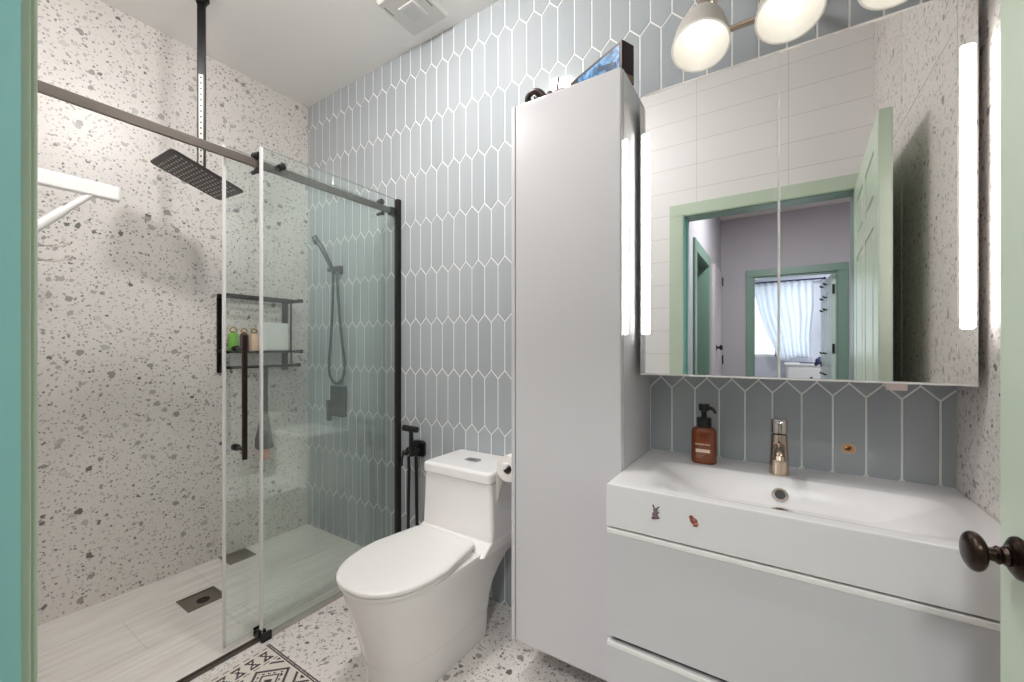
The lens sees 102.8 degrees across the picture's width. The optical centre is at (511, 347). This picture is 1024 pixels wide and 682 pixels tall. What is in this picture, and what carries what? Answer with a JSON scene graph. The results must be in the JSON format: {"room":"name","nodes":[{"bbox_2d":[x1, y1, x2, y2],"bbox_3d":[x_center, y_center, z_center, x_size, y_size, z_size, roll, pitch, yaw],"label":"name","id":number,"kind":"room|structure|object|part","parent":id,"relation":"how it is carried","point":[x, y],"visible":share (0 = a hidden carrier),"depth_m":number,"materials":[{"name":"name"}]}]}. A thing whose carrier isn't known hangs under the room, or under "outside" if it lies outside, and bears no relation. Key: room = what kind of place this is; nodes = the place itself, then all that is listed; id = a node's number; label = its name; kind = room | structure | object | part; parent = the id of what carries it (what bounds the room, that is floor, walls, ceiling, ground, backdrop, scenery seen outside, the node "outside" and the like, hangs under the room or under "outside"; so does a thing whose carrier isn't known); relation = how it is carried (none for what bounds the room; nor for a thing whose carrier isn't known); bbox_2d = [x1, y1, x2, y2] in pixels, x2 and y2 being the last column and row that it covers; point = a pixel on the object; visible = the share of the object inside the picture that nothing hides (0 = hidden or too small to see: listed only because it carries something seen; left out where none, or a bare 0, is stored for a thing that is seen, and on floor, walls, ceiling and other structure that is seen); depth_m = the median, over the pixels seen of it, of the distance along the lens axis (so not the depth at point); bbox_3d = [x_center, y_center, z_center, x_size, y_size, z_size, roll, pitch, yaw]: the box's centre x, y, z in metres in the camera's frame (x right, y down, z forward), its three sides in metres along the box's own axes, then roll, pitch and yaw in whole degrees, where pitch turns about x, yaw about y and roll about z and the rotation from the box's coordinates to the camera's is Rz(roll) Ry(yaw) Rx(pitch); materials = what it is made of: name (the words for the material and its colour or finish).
{"room":"bathroom","nodes":[
{"label":"bathroom","id":0,"kind":"room"},
{"bbox_2d":[38,0,307,625],"bbox_3d":[-1.905,-0.192,2.233,0.100,2.987,1.785,0,0,33],"label":"wall","id":1,"kind":"structure","parent":0,"point":[130,384],"depth_m":2.13,"materials":[{"name":"stone"}]},
{"bbox_2d":[217,293,302,373],"bbox_3d":[-1.556,-0.081,2.549,0.141,0.472,0.445,0,0,33],"label":"shower shelf","id":2,"kind":"object","parent":1,"relation":"attached to","point":[285,302],"visible":0.88,"depth_m":2.52,"materials":[{"name":"black metal"}]},
{"bbox_2d":[228,327,238,350],"bbox_3d":[-1.639,-0.050,2.407,0.052,0.144,0.052,0,0,33],"label":"bottle","id":3,"kind":"object","parent":2,"relation":"on","point":[233,337],"visible":0.91,"depth_m":2.39,"materials":[{"name":"green plastic"}]},
{"bbox_2d":[239,328,248,350],"bbox_3d":[-1.609,-0.048,2.455,0.048,0.139,0.048,0,0,33],"label":"bottle","id":4,"kind":"object","parent":2,"relation":"on","point":[242,333],"visible":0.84,"depth_m":2.44,"materials":[{"name":"brown plastic"}]},
{"bbox_2d":[249,328,258,350],"bbox_3d":[-1.578,-0.048,2.503,0.050,0.139,0.050,0,0,33],"label":"bottle","id":5,"kind":"object","parent":2,"relation":"on","point":[254,337],"visible":0.99,"depth_m":2.49,"materials":[{"name":"beige plastic"}]},
{"bbox_3d":[-1.597,-0.302,2.568,0.020,0.020,0.433,0,0,33],"label":"rail","id":6,"kind":"part","parent":2,"relation":"part of","materials":[{"name":"black metal"}]},
{"bbox_3d":[-1.577,0.116,2.555,0.011,0.011,0.433,0,0,33],"label":"rail","id":7,"kind":"part","parent":2,"relation":"part of","materials":[{"name":"black metal"}]},
{"bbox_3d":[-1.512,0.027,2.513,0.015,0.015,0.433,0,0,33],"label":"rail","id":8,"kind":"part","parent":2,"relation":"part of","materials":[{"name":"black metal"}]},
{"bbox_3d":[-1.556,-0.302,2.542,0.012,0.012,0.433,0,0,33],"label":"rail","id":9,"kind":"part","parent":2,"relation":"part of","materials":[{"name":"black metal"}]},
{"bbox_3d":[-1.512,-0.305,2.513,0.011,0.011,0.433,0,0,33],"label":"rail","id":10,"kind":"part","parent":2,"relation":"part of","materials":[{"name":"black metal"}]},
{"bbox_3d":[-1.512,0.119,2.513,0.011,0.011,0.433,0,0,33],"label":"rail","id":11,"kind":"part","parent":2,"relation":"part of","materials":[{"name":"black metal"}]},
{"bbox_2d":[255,364,272,459],"bbox_3d":[-1.532,0.400,2.535,0.058,0.593,0.110,0,0,33],"label":"bath brush","id":12,"kind":"object","parent":2,"relation":"hanging from","point":[267,436],"visible":0.8,"depth_m":2.54,"materials":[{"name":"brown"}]},
{"bbox_3d":[-1.538,0.267,2.542,0.020,0.308,0.042,0,0,33],"label":"handle","id":13,"kind":"part","parent":12,"relation":"part of","materials":[{"name":"grey"}]},
{"bbox_2d":[257,322,287,350],"bbox_3d":[-1.519,-0.066,2.596,0.088,0.176,0.156,0,0,33],"label":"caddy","id":14,"kind":"object","parent":2,"relation":"on","point":[275,335],"visible":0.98,"depth_m":2.57,"materials":[{"name":"white plastic"}]},
{"bbox_3d":[-1.428,-0.092,2.642,0.011,0.423,0.011,0,0,33],"label":"post","id":15,"kind":"part","parent":2,"relation":"part of","materials":[{"name":"black metal"}]},
{"bbox_2d":[100,0,498,106],"bbox_3d":[-0.530,-1.726,1.333,3.386,0.080,1.805,0,0,33],"label":"ceiling","id":16,"kind":"structure","parent":0,"point":[305,51],"depth_m":2.20,"materials":[{"name":"white paint"}]},
{"bbox_2d":[150,0,242,199],"bbox_3d":[-1.508,-1.221,1.960,0.307,0.929,0.300,0,0,33],"label":"shower","id":17,"kind":"object","parent":16,"relation":"hanging from","point":[196,174],"visible":0.99,"depth_m":1.96,"materials":[{"name":"grey metal"}]},
{"bbox_3d":[-1.508,-0.818,1.960,0.307,0.122,0.300,0,0,33],"label":"spray plate","id":18,"kind":"part","parent":17,"relation":"part of","materials":[{"name":"grey metal"}]},
{"bbox_2d":[376,0,448,34],"bbox_3d":[-0.491,-1.672,2.028,0.255,0.028,0.255,0,0,33],"label":"exhaust fan","id":19,"kind":"object","parent":16,"relation":"attached to","point":[415,16],"visible":1,"depth_m":2.03,"materials":[{"name":"white plastic"}]},
{"bbox_3d":[-0.491,-1.664,2.028,0.104,0.008,0.104,0,0,33],"label":"panel","id":20,"kind":"part","parent":19,"relation":"part of","materials":[{"name":"white plastic"}]},
{"bbox_2d":[38,524,606,681],"bbox_3d":[-0.512,1.271,1.268,3.286,0.060,1.695,0,0,33],"label":"floor","id":21,"kind":"structure","parent":0,"point":[142,634],"depth_m":1.79,"materials":[{"name":"white tile"}]},
{"bbox_2d":[176,586,221,612],"bbox_3d":[-1.530,1.238,2.015,0.147,0.006,0.159,0,0,33],"label":"floor drain","id":22,"kind":"object","parent":21,"relation":"on","point":[197,600],"visible":0.84,"depth_m":2.01,"materials":[{"name":"silver metal"}]},
{"bbox_2d":[38,80,400,681],"bbox_3d":[-1.096,0.196,1.710,0.086,2.090,1.582,0,0,33],"label":"shower door frame","id":23,"kind":"structure","parent":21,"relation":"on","point":[261,635],"depth_m":1.73,"materials":[{"name":"black metal"}]},
{"bbox_3d":[-1.107,-0.784,1.715,0.014,0.034,1.576,0,0,33],"label":"rail","id":24,"kind":"part","parent":23,"relation":"part of","materials":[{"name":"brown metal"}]},
{"bbox_2d":[222,145,386,648],"bbox_3d":[-0.921,0.195,1.988,0.097,2.052,0.829,0,0,33],"label":"shower door","id":25,"kind":"structure","parent":23,"relation":"attached to","point":[244,448],"depth_m":1.66,"materials":[{"name":"clear glass"}]},
{"bbox_3d":[-1.085,0.203,1.660,0.016,0.507,0.017,0,0,33],"label":"handle","id":26,"kind":"part","parent":25,"relation":"part of","materials":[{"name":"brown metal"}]},
{"bbox_3d":[-0.857,0.190,2.040,0.008,2.071,0.738,0,0,33],"label":"glass panel","id":27,"kind":"part","parent":23,"relation":"part of","materials":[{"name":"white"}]},
{"bbox_3d":[-0.691,-0.783,2.361,0.026,0.048,0.047,0,0,33],"label":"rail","id":28,"kind":"part","parent":23,"relation":"part of","materials":[{"name":"black plastic"}]},
{"bbox_2d":[219,548,255,564],"bbox_3d":[-1.627,1.238,2.425,0.140,0.006,0.140,0,0,33],"label":"floor drain","id":29,"kind":"object","parent":21,"relation":"on","point":[234,557],"visible":0.91,"depth_m":2.42,"materials":[{"name":"silver metal"}]},
{"bbox_3d":[-1.627,1.240,2.425,0.116,0.004,0.116,0,0,33],"label":"grate plate","id":30,"kind":"part","parent":29,"relation":"part of","materials":[{"name":"silver metal"}]},
{"bbox_2d":[202,644,319,681],"bbox_3d":[-0.850,1.237,1.296,0.747,0.008,0.508,0,0,33],"label":"bath mat","id":31,"kind":"object","parent":21,"relation":"on","point":[266,664],"visible":1,"depth_m":1.56,"materials":[{"name":"beige fabric"}]},
{"bbox_2d":[336,449,511,681],"bbox_3d":[-0.323,0.879,1.681,0.414,0.725,0.789,0,0,33],"label":"toilet","id":32,"kind":"object","parent":21,"relation":"on","point":[416,598],"visible":0.89,"depth_m":1.56,"materials":[{"name":"white ceramic"}]},
{"bbox_3d":[-0.413,0.825,1.556,0.390,0.015,0.470,0,0,33],"label":"seat","id":33,"kind":"part","parent":32,"relation":"part of","materials":[{"name":"white plastic"}]},
{"bbox_3d":[-0.410,0.804,1.560,0.398,0.023,0.492,0,0,33],"label":"lid","id":34,"kind":"part","parent":32,"relation":"part of","materials":[{"name":"white plastic"}]},
{"bbox_3d":[-0.326,1.037,1.690,0.398,0.408,0.762,0,0,33],"label":"bowl","id":35,"kind":"part","parent":32,"relation":"part of","materials":[{"name":"white ceramic"}]},
{"bbox_3d":[-0.177,0.544,1.892,0.384,0.047,0.275,0,0,33],"label":"tank lid","id":36,"kind":"part","parent":32,"relation":"part of","materials":[{"name":"white ceramic"}]},
{"bbox_3d":[-0.193,0.706,1.868,0.398,0.274,0.330,0,0,33],"label":"tank","id":37,"kind":"part","parent":32,"relation":"part of","materials":[{"name":"white ceramic"}]},
{"bbox_2d":[308,0,956,607],"bbox_3d":[-0.068,-0.192,2.048,3.386,2.987,0.103,0,0,33],"label":"wall","id":38,"kind":"structure","parent":0,"point":[429,129],"depth_m":2.10,"materials":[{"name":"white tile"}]},
{"bbox_2d":[312,235,345,384],"bbox_3d":[-1.169,-0.235,2.639,0.214,0.955,0.120,0,0,-6],"label":"shower","id":39,"kind":"object","parent":38,"relation":"attached to","point":[336,270],"visible":1,"depth_m":2.62,"materials":[{"name":"grey metal"}]},
{"bbox_2d":[326,385,346,420],"bbox_3d":[-1.135,0.363,2.642,0.137,0.227,0.058,0,0,33],"label":"shower valve","id":40,"kind":"object","parent":38,"relation":"attached to","point":[337,404],"visible":1,"depth_m":2.63,"materials":[{"name":"grey"}]},
{"bbox_3d":[-1.190,0.409,2.659,0.025,0.135,0.027,0,0,33],"label":"lever","id":41,"kind":"part","parent":40,"relation":"part of","materials":[{"name":"grey"}]},
{"bbox_2d":[401,425,425,528],"bbox_3d":[-0.542,0.775,2.232,0.120,0.711,0.104,0,0,33],"label":"bidet sprayer","id":42,"kind":"object","parent":38,"relation":"attached to","point":[416,447],"visible":0.77,"depth_m":2.22,"materials":[{"name":"black plastic"}]},
{"bbox_3d":[-0.589,0.606,2.241,0.029,0.082,0.038,0,0,17],"label":"lever","id":43,"kind":"part","parent":42,"relation":"part of","materials":[{"name":"black plastic"}]},
{"bbox_3d":[-0.542,0.519,2.206,0.029,0.136,0.032,0,0,33],"label":"sprayer handle","id":44,"kind":"part","parent":42,"relation":"part of","materials":[{"name":"black plastic"}]},
{"bbox_3d":[-0.516,0.559,2.268,0.090,0.088,0.016,0,0,33],"label":"wall plate","id":45,"kind":"part","parent":42,"relation":"part of","materials":[{"name":"black plastic"}]},
{"bbox_2d":[512,67,649,680],"bbox_3d":[0.268,0.095,1.560,0.418,1.983,0.352,0,0,33],"label":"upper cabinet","id":46,"kind":"object","parent":38,"relation":"attached to","point":[581,398],"visible":0.98,"depth_m":1.40,"materials":[{"name":"grey paint"}]},
{"bbox_2d":[496,453,511,500],"bbox_3d":[0.007,0.524,1.653,0.104,0.191,0.100,0,0,33],"label":"toilet paper","id":47,"kind":"object","parent":46,"relation":"attached to","point":[502,476],"visible":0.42,"depth_m":1.63,"materials":[{"name":"white paper"}]},
{"bbox_2d":[501,463,508,469],"bbox_3d":[0.033,0.463,1.648,0.072,0.044,0.178,0,0,33],"label":"toilet paper holder","id":48,"kind":"object","parent":46,"relation":"attached to","point":[504,466],"visible":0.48,"depth_m":1.59,"materials":[{"name":"white plastic"}]},
{"bbox_3d":[0.009,0.095,1.530,0.016,1.983,0.020,0,0,33],"label":"panel","id":49,"kind":"part","parent":46,"relation":"part of","materials":[{"name":"grey paint"}]},
{"bbox_2d":[525,88,546,102],"bbox_3d":[0.097,-0.926,1.520,0.094,0.053,0.059,0,0,33],"label":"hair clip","id":50,"kind":"object","parent":46,"relation":"on","point":[537,92],"visible":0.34,"depth_m":1.50,"materials":[{"name":"plastic"}]},
{"bbox_2d":[547,77,565,93],"bbox_3d":[0.167,-0.936,1.473,0.091,0.078,0.034,0,0,33],"label":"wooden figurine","id":51,"kind":"object","parent":46,"relation":"on","point":[558,88],"visible":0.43,"depth_m":1.47,"materials":[{"name":"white wood"}]},
{"bbox_2d":[570,40,633,85],"bbox_3d":[0.322,-0.965,1.498,0.060,0.136,0.271,0,0,-32],"label":"box","id":52,"kind":"object","parent":46,"relation":"on","point":[621,54],"visible":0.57,"depth_m":1.40,"materials":[{"name":"blue cardboard"}]},
{"bbox_2d":[578,45,618,82],"bbox_3d":[0.307,-0.963,1.467,0.001,0.116,0.208,0,0,-32],"label":"picture","id":53,"kind":"object","parent":52,"relation":"attached to","point":[609,61],"depth_m":1.44},
{"bbox_3d":[0.394,-0.976,1.384,0.046,0.098,0.001,0,0,-32],"label":"panel","id":54,"kind":"part","parent":52,"relation":"part of","materials":[{"name":"black"}]},
{"bbox_2d":[671,0,907,72],"bbox_3d":[0.817,-1.043,1.208,0.616,0.311,0.352,0,0,33],"label":"vanity light","id":55,"kind":"object","parent":38,"relation":"attached to","point":[702,38],"visible":1,"depth_m":1.21,"materials":[{"name":"white glass"}]},
{"bbox_3d":[0.579,-0.973,1.254,0.163,0.166,0.168,0,0,33],"label":"lamp shade","id":56,"kind":"part","parent":55,"relation":"part of","materials":[{"name":"white glass"}]},
{"bbox_3d":[0.592,-1.000,1.274,0.024,0.078,0.044,0,0,33],"label":"bulb","id":57,"kind":"part","parent":55,"relation":"part of","materials":[{"name":"white glass"}]},
{"bbox_2d":[697,0,716,4],"bbox_3d":[0.604,-1.063,1.285,0.073,0.060,0.064,0,0,33],"label":"socket","id":58,"kind":"object","parent":55,"relation":"attached to","point":[701,1],"depth_m":1.28,"materials":[{"name":"gold metal"}]},
{"bbox_3d":[0.768,-0.973,1.132,0.163,0.166,0.168,0,0,33],"label":"lamp shade","id":59,"kind":"part","parent":55,"relation":"part of","materials":[{"name":"white glass"}]},
{"bbox_2d":[607,526,999,681],"bbox_3d":[0.755,0.833,1.162,0.828,0.636,0.492,0,0,33],"label":"vanity cabinet","id":60,"kind":"object","parent":38,"relation":"attached to","point":[677,612],"visible":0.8,"depth_m":0.98,"materials":[{"name":"grey paint"}]},
{"bbox_3d":[0.628,0.998,0.966,0.828,0.303,0.022,0,0,33],"label":"drawer","id":61,"kind":"part","parent":60,"relation":"part of","materials":[{"name":"grey paint"}]},
{"bbox_2d":[606,448,999,620],"bbox_3d":[0.757,0.454,1.162,0.835,0.120,0.491,0,0,33],"label":"basin","id":62,"kind":"object","parent":60,"relation":"in","point":[893,537],"visible":0.9,"depth_m":1.02,"materials":[{"name":"white ceramic"}]},
{"bbox_2d":[651,504,658,518],"bbox_3d":[0.388,0.446,1.106,0.022,0.040,0.002,0,0,33],"label":"sticker","id":63,"kind":"object","parent":62,"relation":"attached to","point":[655,513],"visible":1,"depth_m":1.11,"materials":[{"name":"grey"}]},
{"bbox_2d":[689,515,698,526],"bbox_3d":[0.469,0.448,1.054,0.023,0.027,0.002,0,0,33],"label":"sticker","id":64,"kind":"object","parent":62,"relation":"attached to","point":[693,520],"visible":1,"depth_m":1.05,"materials":[{"name":"brown"}]},
{"bbox_2d":[691,403,716,464],"bbox_3d":[0.657,0.293,1.397,0.081,0.200,0.059,0,0,33],"label":"soap dispenser","id":65,"kind":"object","parent":62,"relation":"on","point":[703,435],"visible":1,"depth_m":1.38,"materials":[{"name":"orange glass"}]},
{"bbox_2d":[769,418,789,476],"bbox_3d":[0.809,0.307,1.238,0.054,0.172,0.130,0,0,33],"label":"faucet","id":66,"kind":"object","parent":62,"relation":"on","point":[779,453],"visible":1,"depth_m":1.25,"materials":[{"name":"silver metal"}]},
{"bbox_3d":[0.799,0.316,1.222,0.030,0.050,0.091,0,0,33],"label":"spout","id":67,"kind":"part","parent":66,"relation":"part of","materials":[{"name":"silver metal"}]},
{"bbox_3d":[0.812,0.229,1.242,0.021,0.012,0.036,0,0,33],"label":"lever","id":68,"kind":"part","parent":66,"relation":"part of","materials":[{"name":"silver metal"}]},
{"bbox_2d":[640,0,977,386],"bbox_3d":[0.834,-0.387,1.280,0.800,0.961,0.209,0,0,33],"label":"upper cabinet","id":69,"kind":"object","parent":38,"relation":"attached to","point":[809,209],"visible":1,"depth_m":1.14,"materials":[{"name":"grey paint"}]},
{"bbox_2d":[640,53,776,376],"bbox_3d":[0.611,-0.387,1.304,0.397,0.950,0.005,0,0,33],"label":"mirror glass","id":70,"kind":"object","parent":69,"relation":"attached to","point":[708,142],"depth_m":1.29,"materials":[{"name":"white"}]},
{"bbox_3d":[0.616,-0.387,1.310,0.400,0.961,0.019,0,0,33],"label":"mirror door","id":71,"kind":"part","parent":69,"relation":"part of","materials":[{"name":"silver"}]},
{"bbox_3d":[0.952,-0.387,1.093,0.399,0.961,0.019,0,0,33],"label":"mirror door","id":72,"kind":"part","parent":69,"relation":"part of","materials":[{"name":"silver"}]},
{"bbox_2d":[780,0,977,383],"bbox_3d":[0.949,-0.387,1.086,0.396,0.950,0.005,0,0,33],"label":"mirror glass","id":73,"kind":"object","parent":69,"relation":"attached to","point":[879,116],"depth_m":1.07,"materials":[{"name":"white"}]},
{"bbox_2d":[886,383,907,390],"bbox_3d":[1.002,0.102,1.065,0.042,0.020,0.002,0,0,33],"label":"tag","id":74,"kind":"object","parent":69,"relation":"attached to","point":[902,387],"visible":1,"depth_m":1.06,"materials":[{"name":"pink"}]},
{"bbox_2d":[842,444,855,452],"bbox_3d":[1.044,0.314,1.268,0.034,0.029,0.002,0,0,33],"label":"sticker","id":75,"kind":"object","parent":38,"relation":"attached to","point":[847,448],"visible":1,"depth_m":1.27,"materials":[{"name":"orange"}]},
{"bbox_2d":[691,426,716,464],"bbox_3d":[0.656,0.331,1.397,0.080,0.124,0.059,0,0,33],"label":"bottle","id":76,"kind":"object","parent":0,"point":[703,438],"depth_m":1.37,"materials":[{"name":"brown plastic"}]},
{"bbox_2d":[957,0,999,522],"bbox_3d":[0.883,-0.192,0.492,0.100,2.987,1.685,0,0,33],"label":"wall","id":77,"kind":"structure","parent":0,"point":[978,408],"depth_m":0.98,"materials":[{"name":"stone"}]},
{"bbox_2d":[957,215,999,480],"bbox_3d":[0.814,-0.222,0.478,0.001,2.927,1.585,0,0,33],"label":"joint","id":78,"kind":"object","parent":77,"relation":"attached to","point":[998,215],"visible":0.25,"depth_m":0.99,"materials":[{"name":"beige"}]},
{"bbox_3d":[-0.981,-0.192,0.634,3.386,2.987,0.100,0,0,33],"label":"wall","id":79,"kind":"structure","parent":0,"visible":0},
{"bbox_2d":[0,0,37,681],"bbox_3d":[-0.067,0.164,0.044,1.000,2.155,0.138,0,0,33],"label":"door frame","id":80,"kind":"structure","parent":79,"relation":"attached to","point":[10,10],"depth_m":0.31,"materials":[{"name":"teal paint"}]},
{"bbox_2d":[38,168,119,261],"bbox_3d":[-1.764,-0.404,1.493,0.066,0.570,0.495,0,0,35],"label":"drying rack","id":81,"kind":"object","parent":79,"relation":"attached to","point":[89,189],"visible":0.51,"depth_m":1.57,"materials":[{"name":"white plastic"}]},
{"bbox_3d":[-1.768,-0.635,1.502,0.032,0.060,0.485,0,0,33],"label":"arm","id":82,"kind":"part","parent":81,"relation":"part of","materials":[{"name":"white plastic"}]},
{"bbox_2d":[959,0,1023,681],"bbox_3d":[0.561,0.201,0.251,0.147,2.057,0.900,0,0,30],"label":"door","id":83,"kind":"structure","parent":79,"relation":"in","point":[975,553],"depth_m":0.61,"materials":[{"name":"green paint"}]},
{"bbox_3d":[0.702,0.309,0.621,0.025,0.058,0.058,0,0,33],"label":"knob","id":84,"kind":"part","parent":83,"relation":"part of","materials":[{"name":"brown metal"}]},
{"bbox_3d":[0.723,0.309,0.610,0.027,0.029,0.029,0,0,33],"label":"stem","id":85,"kind":"part","parent":83,"relation":"part of","materials":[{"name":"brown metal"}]}
]}

